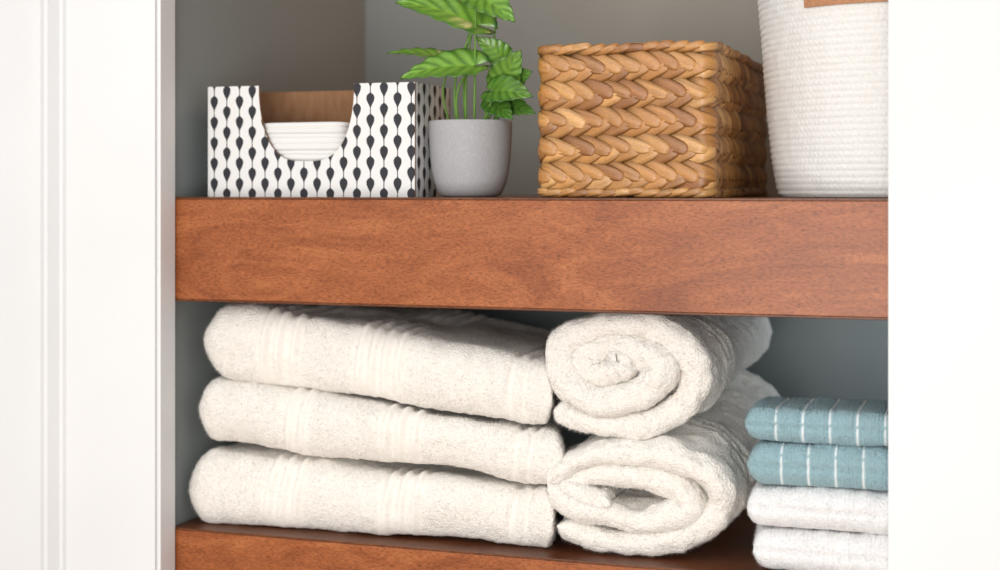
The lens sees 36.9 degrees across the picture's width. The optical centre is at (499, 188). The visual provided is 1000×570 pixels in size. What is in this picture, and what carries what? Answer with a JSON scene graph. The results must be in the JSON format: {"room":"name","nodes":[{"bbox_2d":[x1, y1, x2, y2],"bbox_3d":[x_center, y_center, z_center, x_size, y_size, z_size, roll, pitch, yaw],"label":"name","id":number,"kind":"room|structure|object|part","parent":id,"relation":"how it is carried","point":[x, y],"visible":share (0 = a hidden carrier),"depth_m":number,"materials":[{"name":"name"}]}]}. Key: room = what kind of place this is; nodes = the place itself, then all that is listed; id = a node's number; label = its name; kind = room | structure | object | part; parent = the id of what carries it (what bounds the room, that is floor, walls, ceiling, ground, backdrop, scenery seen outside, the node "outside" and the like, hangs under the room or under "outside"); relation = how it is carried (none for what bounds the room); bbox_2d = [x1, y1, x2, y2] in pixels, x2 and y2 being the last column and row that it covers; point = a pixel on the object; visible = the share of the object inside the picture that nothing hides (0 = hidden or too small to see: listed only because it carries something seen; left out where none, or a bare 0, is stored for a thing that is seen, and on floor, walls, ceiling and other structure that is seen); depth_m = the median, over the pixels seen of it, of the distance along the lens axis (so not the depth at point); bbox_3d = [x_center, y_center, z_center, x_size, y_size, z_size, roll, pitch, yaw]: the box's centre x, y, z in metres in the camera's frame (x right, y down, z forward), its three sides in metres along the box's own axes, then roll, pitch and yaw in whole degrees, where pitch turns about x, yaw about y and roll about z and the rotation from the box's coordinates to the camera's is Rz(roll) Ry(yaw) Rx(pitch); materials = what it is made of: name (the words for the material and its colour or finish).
{"room":"linen closet","nodes":[
{"label":"linen closet","id":0,"kind":"room"},
{"bbox_2d":[175,0,365,525],"bbox_3d":[-0.323,0.265,2.059,0.100,1.970,0.655,0,0,19],"label":"wall","id":1,"kind":"structure","parent":0,"point":[271,45],"depth_m":1.83,"materials":[{"name":"grey paint"}]},
{"bbox_2d":[366,0,887,448],"bbox_3d":[0.280,0.265,2.148,0.985,1.970,0.100,0,0,19],"label":"wall","id":2,"kind":"structure","parent":0,"point":[810,358],"depth_m":2.13,"materials":[{"name":"grey paint"}]},
{"bbox_2d":[175,508,784,569],"bbox_3d":[0.175,0.451,1.837,0.983,0.120,0.555,0,0,19],"label":"wooden shelf","id":3,"kind":"object","parent":2,"relation":"attached to","point":[199,545],"visible":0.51,"depth_m":1.66,"materials":[{"name":"brown wood"}]},
{"bbox_2d":[186,442,558,548],"bbox_3d":[-0.106,0.344,1.824,0.456,0.093,0.331,0,0,19],"label":"bath towel","id":4,"kind":"object","parent":3,"relation":"on","point":[242,483],"visible":0.6,"depth_m":1.69,"materials":[{"name":"white fabric"}]},
{"bbox_2d":[197,375,565,483],"bbox_3d":[-0.096,0.271,1.821,0.459,0.108,0.334,0,0,19],"label":"bath towel","id":5,"kind":"object","parent":4,"relation":"on","point":[301,420],"visible":0.55,"depth_m":1.68,"materials":[{"name":"white fabric"}]},
{"bbox_2d":[202,303,554,424],"bbox_3d":[-0.099,0.196,1.824,0.433,0.132,0.326,0,0,19],"label":"bath towel","id":6,"kind":"object","parent":5,"relation":"on","point":[442,359],"visible":0.94,"depth_m":1.70,"materials":[{"name":"white fabric"}]},
{"bbox_2d":[546,370,779,557],"bbox_3d":[0.210,0.308,1.743,0.213,0.165,0.376,0,0,19],"label":"rolled towel","id":7,"kind":"object","parent":3,"relation":"on","point":[674,491],"visible":0.79,"depth_m":1.59,"materials":[{"name":"white fabric"}]},
{"bbox_2d":[545,312,772,440],"bbox_3d":[0.195,0.202,1.747,0.198,0.140,0.366,0,0,19],"label":"rolled towel","id":8,"kind":"object","parent":7,"relation":"on","point":[634,376],"visible":0.88,"depth_m":1.59,"materials":[{"name":"white fabric"}]},
{"bbox_2d":[752,524,887,569],"bbox_3d":[0.410,0.364,1.551,0.301,0.052,0.174,0,0,19],"label":"hand towel","id":9,"kind":"object","parent":3,"relation":"on","point":[775,547],"visible":0.34,"depth_m":1.51,"materials":[{"name":"white fabric"}]},
{"bbox_2d":[746,482,887,534],"bbox_3d":[0.409,0.321,1.552,0.296,0.051,0.165,0,0,19],"label":"hand towel","id":10,"kind":"object","parent":9,"relation":"on","point":[808,507],"visible":0.26,"depth_m":1.50,"materials":[{"name":"white fabric"}]},
{"bbox_2d":[747,439,887,490],"bbox_3d":[0.409,0.279,1.548,0.294,0.053,0.153,0,0,19],"label":"hand towel","id":11,"kind":"object","parent":10,"relation":"on","point":[769,462],"visible":0.34,"depth_m":1.50,"materials":[{"name":"teal fabric"}]},
{"bbox_2d":[744,395,887,446],"bbox_3d":[0.401,0.238,1.534,0.299,0.045,0.117,0,0,19],"label":"hand towel","id":12,"kind":"object","parent":11,"relation":"on","point":[846,422],"visible":0.61,"depth_m":1.51,"materials":[{"name":"teal fabric"}]},
{"bbox_2d":[175,195,887,319],"bbox_3d":[0.175,0.069,1.837,0.983,0.120,0.555,0,0,19],"label":"wooden shelf","id":13,"kind":"object","parent":2,"relation":"attached to","point":[749,256],"visible":0.86,"depth_m":1.59,"materials":[{"name":"brown wood"}]},
{"bbox_2d":[208,82,449,196],"bbox_3d":[-0.201,-0.055,1.774,0.262,0.129,0.112,0,0,19],"label":"storage box","id":14,"kind":"object","parent":13,"relation":"on","point":[384,151],"visible":0.88,"depth_m":1.73,"materials":[{"name":"white cardboard"}]},
{"bbox_2d":[264,122,349,160],"bbox_3d":[-0.219,-0.036,1.773,0.120,0.083,0.088,0,0,19],"label":"folded cloth","id":15,"kind":"object","parent":14,"relation":"in","point":[295,141],"visible":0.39,"depth_m":1.73,"materials":[{"name":"white fabric"}]},
{"bbox_3d":[-0.184,-0.055,1.825,0.262,0.129,0.003,0,0,19],"label":"panel","id":16,"kind":"part","parent":14,"relation":"part of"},
{"bbox_3d":[-0.079,-0.055,1.732,0.003,0.129,0.106,0,0,19],"label":"panel","id":17,"kind":"part","parent":14,"relation":"part of","materials":[{"name":"white cardboard"}]},
{"bbox_2d":[387,0,535,196],"bbox_3d":[-0.039,-0.128,1.711,0.190,0.275,0.095,0,0,19],"label":"potted plant","id":18,"kind":"object","parent":13,"relation":"on","point":[469,157],"visible":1,"depth_m":1.68,"materials":[{"name":"green plant"}]},
{"bbox_3d":[-0.034,-0.034,1.709,0.095,0.086,0.095,0,0,19],"label":"pot","id":19,"kind":"part","parent":18,"relation":"part of","materials":[{"name":"grey ceramic"}]},
{"bbox_3d":[0.175,0.128,1.837,0.983,0.003,0.555,0,0,19],"label":"underside panel","id":20,"kind":"part","parent":13,"relation":"part of","materials":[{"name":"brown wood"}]},
{"bbox_2d":[537,40,767,196],"bbox_3d":[0.189,-0.074,1.761,0.200,0.166,0.372,0,0,19],"label":"woven basket","id":21,"kind":"object","parent":13,"relation":"on","point":[665,118],"visible":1,"depth_m":1.59,"materials":[{"name":"wicker"}]},
{"bbox_2d":[757,0,887,197],"bbox_3d":[0.439,-0.125,1.647,0.318,0.269,0.318,0,0,28],"label":"rope basket","id":22,"kind":"object","parent":13,"relation":"on","point":[825,65],"visible":0.66,"depth_m":1.55,"materials":[{"name":"fabric"}]},
{"bbox_3d":[1.630,0.025,1.086,2.008,2.450,0.118,0,0,19],"label":"wall","id":23,"kind":"structure","parent":0,"visible":0},
{"bbox_2d":[888,0,999,569],"bbox_3d":[0.517,0.345,1.398,0.300,1.810,0.060,0,0,19],"label":"trim","id":24,"kind":"structure","parent":23,"relation":"attached to","point":[944,55],"depth_m":1.42,"materials":[{"name":"white paint"}]},
{"bbox_3d":[-1.591,0.025,2.175,1.993,2.450,0.118,0,0,19],"label":"wall","id":25,"kind":"structure","parent":0,"visible":0},
{"bbox_2d":[0,0,174,569],"bbox_3d":[-0.524,0.345,1.750,0.300,1.810,0.060,0,0,19],"label":"trim","id":26,"kind":"structure","parent":25,"relation":"attached to","point":[87,87],"depth_m":1.72,"materials":[{"name":"white paint"}]}
]}

